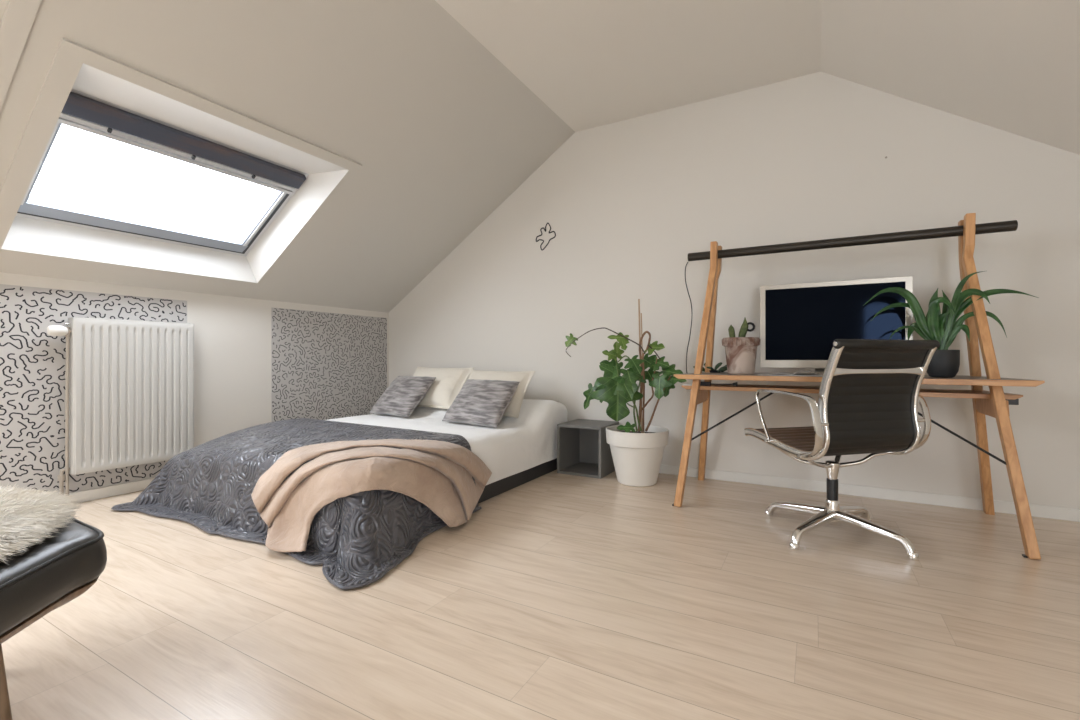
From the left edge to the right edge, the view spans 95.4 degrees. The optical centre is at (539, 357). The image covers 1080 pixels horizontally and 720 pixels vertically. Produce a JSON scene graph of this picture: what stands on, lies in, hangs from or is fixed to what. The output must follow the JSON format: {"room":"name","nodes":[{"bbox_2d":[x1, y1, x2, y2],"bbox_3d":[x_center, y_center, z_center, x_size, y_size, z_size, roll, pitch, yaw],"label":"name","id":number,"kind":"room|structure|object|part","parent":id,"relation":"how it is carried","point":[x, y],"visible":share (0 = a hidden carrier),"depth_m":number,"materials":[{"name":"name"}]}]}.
{"room":"attic bedroom","nodes":[
{"label":"attic bedroom","id":0,"kind":"room"},
{"bbox_2d":[0,272,388,492],"bbox_3d":[-2.928,0.194,2.186,0.001,1.252,5.954,0,0,29],"label":"wall","id":1,"kind":"structure","parent":0,"point":[232,335],"depth_m":3.45,"materials":[{"name":"white paint"}]},
{"bbox_2d":[0,284,186,493],"bbox_3d":[-2.673,0.192,2.639,0.002,1.128,1.394,0,0,29],"label":"wallpaper","id":2,"kind":"object","parent":1,"relation":"attached to","point":[32,361],"visible":0.38,"depth_m":2.64,"materials":[{"name":"grey paper"}]},
{"bbox_2d":[64,478,153,502],"bbox_3d":[-2.923,0.789,2.183,0.012,0.062,5.954,0,0,29],"label":"baseboard","id":3,"kind":"structure","parent":1,"relation":"attached to","point":[103,492],"depth_m":2.88,"materials":[{"name":"white paint"}]},
{"bbox_2d":[46,317,193,495],"bbox_3d":[-2.458,0.268,2.919,0.097,0.978,0.691,0,0,29],"label":"radiator","id":4,"kind":"object","parent":1,"relation":"attached to","point":[129,384],"visible":0.98,"depth_m":2.87,"materials":[{"name":"white metal"}]},
{"bbox_3d":[-2.599,-0.142,2.647,0.058,0.058,0.078,0,0,29],"label":"thermostat knob","id":5,"kind":"part","parent":4,"relation":"part of","materials":[{"name":"white paint"}]},
{"bbox_2d":[68,317,193,324],"bbox_3d":[-2.427,-0.213,2.954,0.071,0.015,0.599,0,0,29],"label":"grille","id":6,"kind":"object","parent":4,"relation":"attached to","point":[83,320],"depth_m":2.84,"materials":[{"name":"white metal"}]},
{"bbox_2d":[271,307,386,421],"bbox_3d":[-1.767,0.189,4.256,0.002,1.135,1.158,0,0,29],"label":"panel","id":7,"kind":"object","parent":1,"relation":"attached to","point":[325,366],"visible":0.77,"depth_m":4.16,"materials":[{"name":"grey paper"}]},
{"bbox_2d":[0,0,574,312],"bbox_3d":[-2.054,-1.087,1.697,2.002,1.311,5.954,0,0,29],"label":"ceiling","id":8,"kind":"structure","parent":0,"point":[441,133],"depth_m":2.74,"materials":[{"name":"white paint"}]},
{"bbox_2d":[0,0,41,110],"bbox_3d":[-2.035,-1.053,1.843,1.860,1.227,0.068,0,0,29],"label":"trim","id":9,"kind":"structure","parent":8,"relation":"attached to","point":[17,21],"depth_m":1.76,"materials":[{"name":"white paint"}]},
{"bbox_2d":[0,38,361,282],"bbox_3d":[-1.929,-0.881,2.712,1.120,0.750,1.388,0,0,29],"label":"window","id":10,"kind":"structure","parent":8,"relation":"attached to","point":[101,103],"depth_m":2.58,"materials":[{"name":"white paint"}]},
{"bbox_3d":[-2.079,-0.935,2.760,0.616,0.432,1.120,0,0,29],"label":"sash","id":11,"kind":"part","parent":10,"relation":"part of","materials":[{"name":"grey"}]},
{"bbox_3d":[-2.077,-0.968,2.759,0.817,0.577,1.311,0,0,29],"label":"frame","id":12,"kind":"part","parent":10,"relation":"part of","materials":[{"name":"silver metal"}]},
{"bbox_3d":[-1.872,-1.076,2.635,0.075,0.072,1.161,0,0,29],"label":"blind rail","id":13,"kind":"part","parent":10,"relation":"part of","materials":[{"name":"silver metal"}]},
{"bbox_2d":[2,470,1079,719],"bbox_3d":[-0.461,0.820,0.805,5.655,0.001,5.954,0,0,29],"label":"floor","id":14,"kind":"structure","parent":0,"point":[563,596],"depth_m":1.52,"materials":[{"name":"brown wood"}]},
{"bbox_2d":[0,515,106,719],"bbox_3d":[-1.284,0.610,0.947,0.934,0.430,0.657,0,0,29],"label":"leather ottoman","id":15,"kind":"object","parent":14,"relation":"on","point":[49,575],"visible":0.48,"depth_m":1.00,"materials":[{"name":"grey leather"}]},
{"bbox_3d":[-0.991,0.677,0.901,0.083,0.291,0.038,0,0,1],"label":"leg","id":16,"kind":"part","parent":15,"relation":"part of","materials":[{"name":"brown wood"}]},
{"bbox_2d":[0,484,83,563],"bbox_3d":[-1.369,0.390,1.029,0.898,0.127,0.686,0,0,29],"label":"sheepskin","id":17,"kind":"object","parent":15,"relation":"on","point":[26,515],"visible":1,"depth_m":1.14,"materials":[{"name":"fur"}]},
{"bbox_2d":[0,519,106,635],"bbox_3d":[-1.284,0.454,0.947,0.934,0.109,0.657,0,0,29],"label":"cushion","id":18,"kind":"object","parent":15,"relation":"on","point":[52,572],"depth_m":1.01,"materials":[{"name":"grey leather"}]},
{"bbox_2d":[328,399,567,503],"bbox_3d":[-0.902,0.569,3.314,1.562,0.503,1.947,0,0,29],"label":"bed","id":19,"kind":"object","parent":14,"relation":"on","point":[521,450],"visible":0.33,"depth_m":3.27,"materials":[{"name":"white fabric"}]},
{"bbox_2d":[111,418,481,589],"bbox_3d":[-1.226,0.618,2.611,1.925,0.392,1.043,0,0,29],"label":"bedspread","id":20,"kind":"object","parent":19,"relation":"on","point":[358,538],"visible":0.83,"depth_m":2.35,"materials":[{"name":"grey fabric"}]},
{"bbox_2d":[251,439,491,551],"bbox_3d":[-0.730,0.610,2.309,1.180,0.403,0.607,0,0,-19],"label":"throw blanket","id":21,"kind":"object","parent":20,"relation":"on","point":[437,474],"visible":1,"depth_m":2.20,"materials":[{"name":"beige fabric"}]},
{"bbox_2d":[370,376,435,416],"bbox_3d":[-1.081,0.302,3.872,0.487,0.298,0.310,0,0,36],"label":"cushion","id":22,"kind":"object","parent":19,"relation":"on","point":[403,395],"visible":1,"depth_m":3.78,"materials":[{"name":"fabric"}]},
{"bbox_2d":[413,367,473,408],"bbox_3d":[-0.865,0.242,4.003,0.620,0.318,0.316,0,0,29],"label":"pillow","id":23,"kind":"object","parent":19,"relation":"on","point":[448,383],"visible":0.65,"depth_m":3.88,"materials":[{"name":"beige fabric"}]},
{"bbox_2d":[442,379,519,427],"bbox_3d":[-0.410,0.307,3.404,0.597,0.288,0.336,0,0,37],"label":"cushion","id":24,"kind":"object","parent":19,"relation":"on","point":[478,402],"visible":1,"depth_m":3.31,"materials":[{"name":"fabric"}]},
{"bbox_2d":[468,370,534,417],"bbox_3d":[-0.352,0.260,3.670,0.660,0.314,0.355,0,0,29],"label":"pillow","id":25,"kind":"object","parent":19,"relation":"on","point":[524,377],"visible":0.42,"depth_m":3.62,"materials":[{"name":"beige fabric"}]},
{"bbox_2d":[557,419,618,478],"bbox_3d":[0.351,0.647,3.541,0.333,0.346,0.352,0,0,29],"label":"cube","id":26,"kind":"object","parent":14,"relation":"on","point":[583,449],"visible":0.82,"depth_m":3.55,"materials":[{"name":"grey paint"}]},
{"bbox_3d":[0.213,0.647,3.618,0.018,0.309,0.352,0,0,29],"label":"panel","id":27,"kind":"part","parent":26,"relation":"part of","materials":[{"name":"grey paint"}]},
{"bbox_3d":[0.351,0.811,3.541,0.333,0.018,0.352,0,0,29],"label":"panel","id":28,"kind":"part","parent":26,"relation":"part of","materials":[{"name":"grey paint"}]},
{"bbox_3d":[0.351,0.483,3.541,0.333,0.018,0.352,0,0,29],"label":"panel","id":29,"kind":"part","parent":26,"relation":"part of","materials":[{"name":"grey paint"}]},
{"bbox_3d":[0.434,0.647,3.689,0.296,0.309,0.012,0,0,29],"label":"panel","id":30,"kind":"part","parent":26,"relation":"part of","materials":[{"name":"grey paint"}]},
{"bbox_3d":[0.488,0.647,3.464,0.018,0.309,0.352,0,0,29],"label":"panel","id":31,"kind":"part","parent":26,"relation":"part of","materials":[{"name":"grey paint"}]},
{"bbox_2d":[565,299,686,486],"bbox_3d":[0.546,0.219,3.240,0.783,1.201,0.418,0,0,13],"label":"potted plant","id":32,"kind":"object","parent":14,"relation":"on","point":[637,451],"visible":1,"depth_m":3.10,"materials":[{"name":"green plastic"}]},
{"bbox_3d":[0.429,-0.098,3.259,0.535,0.198,0.021,0,0,18],"label":"stem","id":33,"kind":"part","parent":32,"relation":"part of","materials":[{"name":"brown"}]},
{"bbox_3d":[0.589,0.237,3.190,0.149,0.495,0.091,0,0,29],"label":"stem","id":34,"kind":"part","parent":32,"relation":"part of","materials":[{"name":"green plant"}]},
{"bbox_3d":[0.577,0.293,3.155,0.119,0.375,0.143,0,0,29],"label":"stem","id":35,"kind":"part","parent":32,"relation":"part of","materials":[{"name":"green plant"}]},
{"bbox_3d":[0.636,0.644,3.225,0.407,0.351,0.407,0,0,29],"label":"pot","id":36,"kind":"part","parent":32,"relation":"part of","materials":[{"name":"white ceramic"}]},
{"bbox_3d":[0.675,0.158,3.189,0.045,0.656,0.087,0,0,-34],"label":"stem","id":37,"kind":"part","parent":32,"relation":"part of","materials":[{"name":"brown plant"}]},
{"bbox_3d":[0.692,0.184,3.164,0.129,0.358,0.034,0,0,40],"label":"stem","id":38,"kind":"part","parent":32,"relation":"part of","materials":[{"name":"brown plant"}]},
{"bbox_3d":[0.754,0.299,3.134,0.188,0.367,0.023,0,0,43],"label":"stem","id":39,"kind":"part","parent":32,"relation":"part of","materials":[{"name":"brown plant"}]},
{"bbox_2d":[744,339,939,560],"bbox_3d":[1.352,0.374,2.268,0.634,0.892,0.634,0,0,-11],"label":"office chair","id":40,"kind":"object","parent":14,"relation":"on","point":[869,397],"visible":1,"depth_m":2.08,"materials":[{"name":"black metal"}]},
{"bbox_3d":[1.348,0.188,2.275,0.457,0.469,0.542,0,0,-15],"label":"sling seat","id":41,"kind":"part","parent":40,"relation":"part of","materials":[{"name":"brown leather"}]},
{"bbox_3d":[1.091,0.291,2.165,0.059,0.283,0.375,0,0,-15],"label":"armrest","id":42,"kind":"part","parent":40,"relation":"part of","materials":[{"name":"silver metal"}]},
{"bbox_3d":[1.117,0.191,2.208,0.019,0.506,0.582,0,0,-15],"label":"rail","id":43,"kind":"part","parent":40,"relation":"part of","materials":[{"name":"silver metal"}]},
{"bbox_3d":[1.259,0.755,2.413,0.053,0.111,0.312,0,0,-32],"label":"leg","id":44,"kind":"part","parent":40,"relation":"part of","materials":[{"name":"silver metal"}]},
{"bbox_3d":[1.206,0.755,2.174,0.312,0.111,0.053,0,0,-33],"label":"leg","id":45,"kind":"part","parent":40,"relation":"part of","materials":[{"name":"silver metal"}]},
{"bbox_3d":[1.495,0.755,2.358,0.312,0.111,0.053,0,0,-32],"label":"leg","id":46,"kind":"part","parent":40,"relation":"part of","materials":[{"name":"silver metal"}]},
{"bbox_3d":[1.440,0.755,2.122,0.053,0.111,0.312,0,0,-32],"label":"leg","id":47,"kind":"part","parent":40,"relation":"part of","materials":[{"name":"silver metal"}]},
{"bbox_3d":[1.581,0.191,2.330,0.019,0.506,0.582,0,0,-15],"label":"rail","id":48,"kind":"part","parent":40,"relation":"part of","materials":[{"name":"silver metal"}]},
{"bbox_3d":[1.625,0.291,2.306,0.059,0.283,0.375,0,0,-15],"label":"armrest","id":49,"kind":"part","parent":40,"relation":"part of","materials":[{"name":"silver metal"}]},
{"bbox_2d":[672,213,1044,558],"bbox_3d":[1.554,0.074,2.640,1.532,1.504,0.719,0,0,29],"label":"desk","id":50,"kind":"object","parent":14,"relation":"on","point":[995,403],"visible":0.94,"depth_m":2.44,"materials":[{"name":"brown wood"}]},
{"bbox_3d":[0.892,0.074,2.797,0.384,1.503,0.051,0,0,-36],"label":"leg","id":51,"kind":"part","parent":50,"relation":"part of","materials":[{"name":"brown wood"}]},
{"bbox_2d":[693,362,726,372],"bbox_3d":[1.093,0.065,3.087,0.116,0.064,0.231,0,0,-41],"label":"trailing plant","id":52,"kind":"object","parent":50,"relation":"on","point":[724,368],"visible":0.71,"depth_m":3.06,"materials":[{"name":"green plant"}]},
{"bbox_3d":[1.077,0.079,3.123,0.067,1.493,0.388,0,0,4],"label":"leg","id":53,"kind":"part","parent":50,"relation":"part of","materials":[{"name":"brown wood"}]},
{"bbox_2d":[700,382,736,385],"bbox_3d":[1.029,0.155,2.839,0.207,0.026,0.030,0,0,29],"label":"adapter","id":54,"kind":"object","parent":50,"relation":"on","point":[701,383],"visible":0.89,"depth_m":2.85,"materials":[{"name":"black plastic"}]},
{"bbox_3d":[1.075,0.328,2.740,0.476,0.289,0.011,0,0,3],"label":"brace rod","id":55,"kind":"part","parent":50,"relation":"part of","materials":[{"name":"black metal"}]},
{"bbox_2d":[722,318,760,373],"bbox_3d":[1.155,-0.066,2.826,0.207,0.325,0.207,0,0,29],"label":"cactus pot","id":56,"kind":"object","parent":50,"relation":"on","point":[740,351],"visible":1,"depth_m":2.76,"materials":[{"name":"ceramic"}]},
{"bbox_3d":[1.113,-0.135,2.850,0.039,0.106,0.034,0,0,29],"label":"cactus stem","id":57,"kind":"part","parent":56,"relation":"part of","materials":[{"name":"green plant"}]},
{"bbox_3d":[1.155,-0.007,2.826,0.197,0.208,0.197,0,0,29],"label":"pot","id":58,"kind":"part","parent":56,"relation":"part of","materials":[{"name":"ceramic"}]},
{"bbox_3d":[1.167,-0.155,2.820,0.053,0.146,0.040,0,0,29],"label":"cactus stem","id":59,"kind":"part","parent":56,"relation":"part of","materials":[{"name":"green plant"}]},
{"bbox_2d":[757,370,822,375],"bbox_3d":[1.363,0.085,2.649,0.330,0.025,0.235,0,0,29],"label":"open magazine","id":60,"kind":"object","parent":50,"relation":"on","point":[776,373],"visible":0.92,"depth_m":2.61,"materials":[{"name":"white paper"}]},
{"bbox_2d":[760,276,912,373],"bbox_3d":[1.615,-0.161,2.723,0.723,0.515,0.150,0,0,29],"label":"computer monitor","id":61,"kind":"object","parent":50,"relation":"on","point":[800,323],"visible":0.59,"depth_m":2.74,"materials":[{"name":"metal"}]},
{"bbox_2d":[685,220,1017,372],"bbox_3d":[1.593,-0.243,2.776,1.560,0.783,0.323,0,0,29],"label":"light bar","id":62,"kind":"object","parent":50,"relation":"attached to","point":[1004,226],"visible":0.94,"depth_m":2.57,"materials":[{"name":"metal"}]},
{"bbox_3d":[0.955,-0.217,3.148,0.044,0.732,0.307,0,0,19],"label":"cord","id":63,"kind":"part","parent":62,"relation":"part of","materials":[{"name":"black plastic"}]},
{"bbox_2d":[681,384,1022,399],"bbox_3d":[1.566,0.179,2.679,1.495,0.022,0.315,0,0,29],"label":"shelf","id":64,"kind":"object","parent":50,"relation":"attached to","point":[975,392],"depth_m":2.56,"materials":[{"name":"brown wood"}]},
{"bbox_2d":[863,271,1037,377],"bbox_3d":[1.909,-0.141,2.336,0.636,0.477,0.257,0,0,29],"label":"leaf plant","id":65,"kind":"object","parent":50,"relation":"on","point":[944,328],"visible":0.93,"depth_m":2.32,"materials":[{"name":"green plant"}]},
{"bbox_3d":[1.920,0.031,2.346,0.132,0.131,0.132,0,0,29],"label":"pot","id":66,"kind":"part","parent":65,"relation":"part of","materials":[{"name":"grey ceramic"}]},
{"bbox_3d":[1.879,0.328,2.290,0.011,0.289,0.476,0,0,-35],"label":"brace rod","id":67,"kind":"part","parent":50,"relation":"part of","materials":[{"name":"black metal"}]},
{"bbox_3d":[2.212,0.079,2.488,0.391,1.493,0.052,0,0,-32],"label":"leg","id":68,"kind":"part","parent":50,"relation":"part of","materials":[{"name":"brown wood"}]},
{"bbox_3d":[2.014,0.074,2.165,0.065,1.504,0.382,0,0,5],"label":"leg","id":69,"kind":"part","parent":50,"relation":"part of","materials":[{"name":"brown wood"}]},
{"bbox_2d":[435,0,821,131],"bbox_3d":[-0.461,-1.743,0.805,1.650,0.001,5.954,0,0,29],"label":"ceiling","id":70,"kind":"structure","parent":0,"point":[593,63],"depth_m":2.75,"materials":[{"name":"white paint"}]},
{"bbox_2d":[389,72,1079,508],"bbox_3d":[0.993,-0.461,3.402,5.655,2.563,0.001,0,0,29],"label":"wall","id":71,"kind":"structure","parent":0,"point":[626,203],"depth_m":3.14,"materials":[{"name":"white paint"}]},
{"bbox_2d":[536,223,555,250],"bbox_3d":[0.045,-0.965,3.930,0.183,0.218,0.009,0,0,29],"label":"sticker","id":72,"kind":"object","parent":71,"relation":"attached to","point":[547,223],"visible":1,"depth_m":3.93,"materials":[{"name":"grey"}]},
{"bbox_2d":[747,322,754,331],"bbox_3d":[1.364,-0.196,3.192,0.062,0.061,0.015,0,0,29],"label":"wall hook","id":73,"kind":"object","parent":71,"relation":"attached to","point":[751,323],"visible":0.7,"depth_m":3.18,"materials":[{"name":"black metal"}]},
{"bbox_2d":[659,464,1079,521],"bbox_3d":[0.991,0.789,3.397,5.629,0.062,0.012,0,0,29],"label":"baseboard","id":74,"kind":"structure","parent":71,"relation":"attached to","point":[1052,512],"depth_m":2.83,"materials":[{"name":"white paint"}]},
{"bbox_2d":[821,0,1079,154],"bbox_3d":[1.133,-1.087,-0.087,2.002,1.311,5.954,0,0,29],"label":"ceiling","id":75,"kind":"structure","parent":0,"point":[1012,66],"depth_m":2.28,"materials":[{"name":"white paint"}]}
]}

